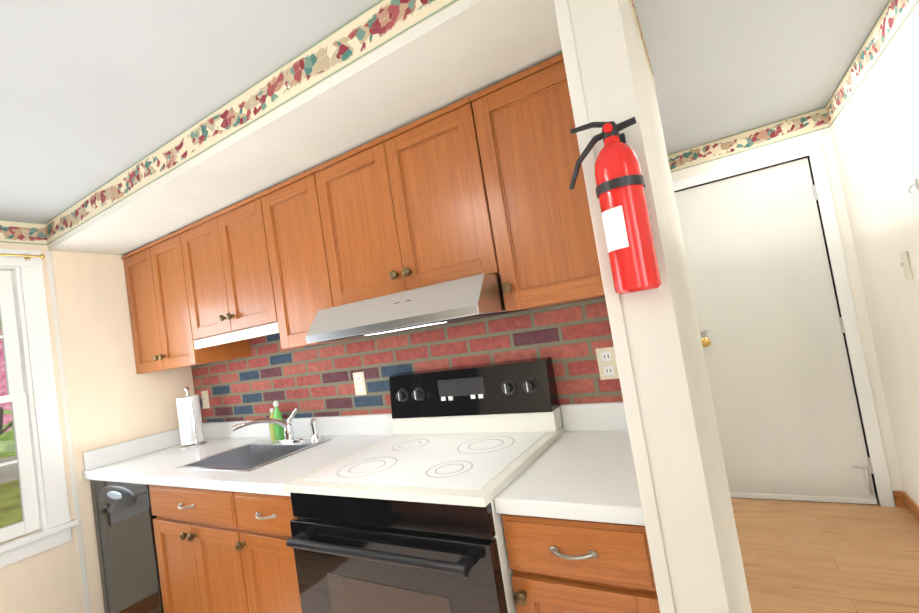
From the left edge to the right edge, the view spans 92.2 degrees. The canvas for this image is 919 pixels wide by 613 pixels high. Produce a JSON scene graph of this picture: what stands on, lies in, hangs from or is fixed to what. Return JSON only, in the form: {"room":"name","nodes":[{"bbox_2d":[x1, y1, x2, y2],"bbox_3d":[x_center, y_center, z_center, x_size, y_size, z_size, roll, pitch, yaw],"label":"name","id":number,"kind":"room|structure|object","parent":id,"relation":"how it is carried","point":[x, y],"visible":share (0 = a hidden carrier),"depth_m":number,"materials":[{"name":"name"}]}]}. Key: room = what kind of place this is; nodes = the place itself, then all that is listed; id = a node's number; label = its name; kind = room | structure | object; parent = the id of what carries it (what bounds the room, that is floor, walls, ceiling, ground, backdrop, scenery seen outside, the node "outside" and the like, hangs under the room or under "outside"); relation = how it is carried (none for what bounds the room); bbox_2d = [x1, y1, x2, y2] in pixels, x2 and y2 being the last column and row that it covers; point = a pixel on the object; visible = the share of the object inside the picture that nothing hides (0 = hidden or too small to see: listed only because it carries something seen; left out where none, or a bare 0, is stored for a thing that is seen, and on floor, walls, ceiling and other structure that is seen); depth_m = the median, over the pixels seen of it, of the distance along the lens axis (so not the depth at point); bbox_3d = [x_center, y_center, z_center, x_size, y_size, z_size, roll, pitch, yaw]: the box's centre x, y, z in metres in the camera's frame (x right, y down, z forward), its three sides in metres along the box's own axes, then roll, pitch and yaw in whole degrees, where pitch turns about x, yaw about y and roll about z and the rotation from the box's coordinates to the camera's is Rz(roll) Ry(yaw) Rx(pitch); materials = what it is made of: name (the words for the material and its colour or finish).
{"room":"kitchen","nodes":[
{"label":"kitchen","id":0,"kind":"room"},
{"bbox_2d":[0,222,194,612],"bbox_3d":[-2.556,0.696,1.742,0.120,2.270,2.920,-11,-3,30],"label":"wall","id":1,"kind":"structure","parent":0,"point":[113,397],"depth_m":2.49,"materials":[{"name":"beige paint"}]},
{"bbox_2d":[0,249,77,567],"bbox_3d":[-2.470,0.490,1.904,0.168,1.547,1.150,-11,-3,30],"label":"window","id":2,"kind":"structure","parent":1,"relation":"in","point":[31,396],"depth_m":2.29,"materials":[{"name":"white wood"}]},
{"bbox_2d":[0,253,44,260],"bbox_3d":[-2.534,-0.246,1.877,0.048,0.036,1.174,-11,-3,30],"label":"curtain rod","id":3,"kind":"object","parent":2,"relation":"attached to","point":[28,256],"visible":0.98,"depth_m":2.32,"materials":[{"name":"gold metal"}]},
{"bbox_2d":[46,251,90,612],"bbox_3d":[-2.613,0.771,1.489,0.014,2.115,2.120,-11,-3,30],"label":"trim","id":4,"kind":"structure","parent":1,"relation":"attached to","point":[48,253],"depth_m":2.38,"materials":[{"name":"white wood"}]},
{"bbox_2d":[48,0,751,612],"bbox_3d":[-0.647,0.412,2.063,3.140,2.270,0.930,-11,-3,30],"label":"wall","id":5,"kind":"structure","parent":0,"point":[454,52],"depth_m":1.21,"materials":[{"name":"beige paint"}]},
{"bbox_2d":[121,231,250,373],"bbox_3d":[-1.676,-0.003,2.681,0.655,0.733,0.360,-11,-3,30],"label":"upper cabinet","id":6,"kind":"object","parent":5,"relation":"attached to","point":[159,313],"visible":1,"depth_m":2.54,"materials":[{"name":"brown wood"}]},
{"bbox_2d":[178,194,278,348],"bbox_3d":[-1.104,-0.152,2.343,0.701,0.653,0.360,-11,-3,30],"label":"upper cabinet","id":7,"kind":"object","parent":5,"relation":"attached to","point":[228,278],"visible":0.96,"depth_m":2.19,"materials":[{"name":"brown wood"}]},
{"bbox_2d":[259,169,381,348],"bbox_3d":[-0.643,-0.198,2.074,0.362,0.733,0.360,-11,-3,30],"label":"upper cabinet","id":8,"kind":"object","parent":5,"relation":"attached to","point":[297,255],"visible":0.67,"depth_m":1.96,"materials":[{"name":"brown wood"}]},
{"bbox_2d":[312,97,499,306],"bbox_3d":[-0.171,-0.352,1.794,0.767,0.603,0.360,-11,-3,30],"label":"upper cabinet","id":9,"kind":"object","parent":5,"relation":"attached to","point":[404,208],"visible":0.79,"depth_m":1.64,"materials":[{"name":"brown wood"}]},
{"bbox_2d":[306,273,528,343],"bbox_3d":[-0.145,0.014,1.711,0.750,0.131,0.501,-11,-3,30],"label":"range hood","id":10,"kind":"object","parent":9,"relation":"attached to","point":[478,296],"visible":1,"depth_m":1.47,"materials":[{"name":"silver metal"}]},
{"bbox_2d":[191,297,622,422],"bbox_3d":[-0.560,0.292,2.255,2.894,0.540,0.003,-11,-3,30],"label":"backsplash","id":11,"kind":"structure","parent":5,"relation":"attached to","point":[318,380],"depth_m":2.13,"materials":[{"name":"red brick"}]},
{"bbox_2d":[201,390,209,408],"bbox_3d":[-1.674,0.612,2.901,0.070,0.115,0.020,-11,-3,30],"label":"light switch","id":12,"kind":"object","parent":11,"relation":"attached to","point":[205,399],"visible":1,"depth_m":2.90,"materials":[{"name":"beige plastic"}]},
{"bbox_2d":[353,372,366,395],"bbox_3d":[-0.501,0.387,2.219,0.070,0.115,0.008,-11,-3,30],"label":"outlet","id":13,"kind":"object","parent":11,"relation":"attached to","point":[359,383],"visible":1,"depth_m":2.21,"materials":[{"name":"beige plastic"}]},
{"bbox_2d":[595,347,618,379],"bbox_3d":[0.539,0.207,1.608,0.070,0.115,0.008,-11,-3,30],"label":"outlet","id":14,"kind":"object","parent":11,"relation":"attached to","point":[607,363],"visible":0.88,"depth_m":1.61,"materials":[{"name":"beige plastic"}]},
{"bbox_2d":[469,53,604,310],"bbox_3d":[0.335,-0.381,1.500,0.394,0.733,0.360,-11,-3,30],"label":"upper cabinet","id":15,"kind":"object","parent":5,"relation":"attached to","point":[543,234],"visible":0.62,"depth_m":1.39,"materials":[{"name":"brown wood"}]},
{"bbox_2d":[569,116,660,293],"bbox_3d":[0.304,-0.202,0.892,0.150,0.357,0.096,-11,-3,30],"label":"fire extinguisher","id":16,"kind":"object","parent":5,"relation":"attached to","point":[620,187],"visible":0.98,"depth_m":0.84,"materials":[{"name":"red metal"}]},
{"bbox_2d":[0,0,888,222],"bbox_3d":[-0.634,-0.806,1.574,4.080,0.080,4.700,-11,-3,30],"label":"ceiling","id":17,"kind":"structure","parent":0,"point":[95,94],"depth_m":1.55,"materials":[{"name":"paint"}]},
{"bbox_2d":[671,123,904,505],"bbox_3d":[1.325,0.155,3.102,2.540,2.270,0.120,-11,-3,30],"label":"wall","id":18,"kind":"structure","parent":0,"point":[824,136],"depth_m":2.51,"materials":[{"name":"white paint"}]},
{"bbox_2d":[674,158,877,503],"bbox_3d":[1.868,0.179,2.711,0.760,2.007,0.108,-11,-3,30],"label":"door","id":19,"kind":"structure","parent":18,"relation":"in","point":[772,331],"depth_m":2.69,"materials":[{"name":"paint"}]},
{"bbox_2d":[672,141,894,506],"bbox_3d":[1.857,0.147,2.711,0.890,2.080,0.021,-11,-3,30],"label":"door frame","id":20,"kind":"structure","parent":18,"relation":"attached to","point":[814,152],"depth_m":2.51,"materials":[{"name":"white wood"}]},
{"bbox_2d":[731,497,918,612],"bbox_3d":[-0.269,1.512,1.454,4.080,0.080,4.700,-11,-3,30],"label":"floor","id":21,"kind":"structure","parent":0,"point":[814,557],"depth_m":2.10,"materials":[{"name":"laminate"}]},
{"bbox_2d":[90,480,163,612],"bbox_3d":[-1.519,1.290,2.472,0.618,0.841,0.639,-11,-3,30],"label":"dishwasher","id":22,"kind":"object","parent":21,"relation":"on","point":[124,517],"visible":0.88,"depth_m":2.20,"materials":[{"name":"black plastic"}]},
{"bbox_2d":[149,485,248,612],"bbox_3d":[-0.970,1.188,2.144,0.669,0.848,0.660,-11,-3,30],"label":"base cabinet","id":23,"kind":"object","parent":21,"relation":"on","point":[199,555],"visible":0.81,"depth_m":1.88,"materials":[{"name":"brown wood"}]},
{"bbox_2d":[82,413,394,495],"bbox_3d":[-1.154,0.719,2.245,1.749,0.140,0.638,-11,-3,30],"label":"countertop","id":24,"kind":"structure","parent":23,"relation":"on","point":[156,459],"depth_m":2.22,"materials":[{"name":"white laminate"}]},
{"bbox_2d":[176,387,207,449],"bbox_3d":[-1.639,0.667,2.690,0.158,0.358,0.156,-11,-3,30],"label":"paper towel holder","id":25,"kind":"object","parent":24,"relation":"on","point":[190,422],"visible":1,"depth_m":2.64,"materials":[{"name":"white paper"}]},
{"bbox_2d":[174,438,331,471],"bbox_3d":[-0.991,0.795,2.166,0.580,0.158,0.465,-11,-3,30],"label":"sink basin","id":26,"kind":"object","parent":24,"relation":"in","point":[251,456],"visible":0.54,"depth_m":2.30,"materials":[{"name":"silver metal"}]},
{"bbox_2d":[269,408,275,438],"bbox_3d":[-1.048,0.659,2.492,0.048,0.170,0.047,-11,-3,30],"label":"soap bottle","id":27,"kind":"object","parent":24,"relation":"on","point":[272,430],"visible":0.6,"depth_m":2.47,"materials":[{"name":"yellow plastic"}]},
{"bbox_2d":[231,408,320,441],"bbox_3d":[-0.908,0.620,2.208,0.324,0.165,0.296,-11,-3,30],"label":"faucet","id":28,"kind":"object","parent":24,"relation":"on","point":[289,435],"visible":1,"depth_m":2.28,"materials":[{"name":"silver metal"}]},
{"bbox_2d":[273,401,283,438],"bbox_3d":[-1.013,0.632,2.470,0.066,0.210,0.040,-11,-3,30],"label":"soap bottle","id":29,"kind":"object","parent":24,"relation":"on","point":[279,429],"visible":0.81,"depth_m":2.45,"materials":[{"name":"green plastic"}]},
{"bbox_2d":[234,492,301,612],"bbox_3d":[-0.511,1.102,1.874,0.404,0.848,0.660,-11,-3,30],"label":"base cabinet","id":30,"kind":"object","parent":21,"relation":"on","point":[269,565],"visible":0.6,"depth_m":1.66,"materials":[{"name":"brown wood"}]},
{"bbox_2d":[283,357,564,612],"bbox_3d":[-0.061,0.844,1.549,0.768,1.176,0.737,-11,-3,30],"label":"range","id":31,"kind":"object","parent":21,"relation":"on","point":[405,518],"visible":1,"depth_m":1.38,"materials":[{"name":"white metal"}]},
{"bbox_2d":[502,514,659,612],"bbox_3d":[0.474,0.917,1.296,0.370,0.848,0.660,-11,-3,30],"label":"base cabinet","id":32,"kind":"object","parent":21,"relation":"on","point":[556,565],"visible":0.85,"depth_m":1.05,"materials":[{"name":"brown wood"}]},
{"bbox_2d":[494,401,644,525],"bbox_3d":[0.401,0.427,1.331,0.372,0.140,0.638,-11,-3,30],"label":"countertop","id":33,"kind":"structure","parent":32,"relation":"on","point":[582,467],"depth_m":1.21,"materials":[{"name":"white laminate"}]},
{"bbox_2d":[830,2,918,505],"bbox_3d":[1.216,0.040,0.534,0.120,2.270,4.660,-11,-3,30],"label":"wall","id":34,"kind":"structure","parent":0,"point":[874,127],"depth_m":2.02,"materials":[{"name":"white paint"}]},
{"bbox_2d":[900,251,912,278],"bbox_3d":[1.875,-0.173,1.867,0.020,0.115,0.070,-11,-3,30],"label":"light switch","id":35,"kind":"object","parent":34,"relation":"attached to","point":[905,264],"visible":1,"depth_m":1.85,"materials":[{"name":"beige plastic"}]},
{"bbox_2d":[894,491,918,521],"bbox_3d":[1.326,1.129,0.513,0.020,0.085,4.420,-11,-3,30],"label":"baseboard","id":36,"kind":"structure","parent":34,"relation":"attached to","point":[909,503],"depth_m":2.37,"materials":[{"name":"brown wood"}]},
{"bbox_2d":[908,179,918,193],"bbox_3d":[1.697,-0.449,1.659,0.028,0.050,0.016,-11,-3,30],"label":"hook","id":37,"kind":"object","parent":34,"relation":"attached to","point":[915,184],"visible":1,"depth_m":1.65,"materials":[{"name":"silver metal"}]},
{"label":"outside","id":38,"kind":"structure","parent":0,"visible":0},
{"bbox_2d":[0,455,22,527],"bbox_3d":[-11.476,2.339,12.512,25.400,2.300,36.000,-11,-3,30],"label":"ground","id":39,"kind":"structure","parent":38,"point":[5,508],"depth_m":3.69,"materials":[{"name":"green plant"}]},
{"bbox_2d":[0,323,15,455],"bbox_3d":[-9.556,-4.432,10.907,12.697,16.504,10.876,-11,-3,30],"label":"trees","id":40,"kind":"object","parent":39,"relation":"on","point":[5,434],"depth_m":5.44,"materials":[{"name":"pink plant"}]},
{"bbox_3d":[-1.641,0.440,-0.418,3.920,2.270,0.120,-11,-3,30],"label":"wall","id":41,"kind":"structure","parent":0,"visible":0},
{"bbox_2d":[0,219,43,244],"bbox_3d":[-2.808,-0.362,1.528,0.003,0.124,2.070,-11,-3,30],"label":"trim","id":42,"kind":"structure","parent":41,"relation":"attached to","point":[11,231],"depth_m":2.35,"materials":[{"name":"multicoloured paper"}]},
{"bbox_2d":[40,0,459,244],"bbox_3d":[-0.994,-0.639,1.684,3.023,0.124,0.003,-11,-3,30],"label":"trim","id":43,"kind":"structure","parent":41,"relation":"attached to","point":[373,28],"depth_m":1.48,"materials":[{"name":"multicoloured paper"}]},
{"bbox_2d":[628,0,655,88],"bbox_3d":[0.527,-0.897,1.336,0.003,0.124,0.920,-11,-3,30],"label":"trim","id":44,"kind":"structure","parent":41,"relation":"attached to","point":[631,2],"depth_m":1.45,"materials":[{"name":"paper"}]},
{"bbox_2d":[667,108,825,172],"bbox_3d":[1.119,-0.899,3.108,2.280,0.124,0.003,-11,-3,30],"label":"trim","id":45,"kind":"structure","parent":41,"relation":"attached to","point":[811,121],"depth_m":2.72,"materials":[{"name":"multicoloured paper"}]},
{"bbox_2d":[822,0,918,127],"bbox_3d":[0.997,-1.008,0.620,0.003,0.124,4.420,-11,-3,30],"label":"trim","id":46,"kind":"structure","parent":41,"relation":"attached to","point":[895,12],"depth_m":1.84,"materials":[{"name":"multicoloured paper"}]}
]}

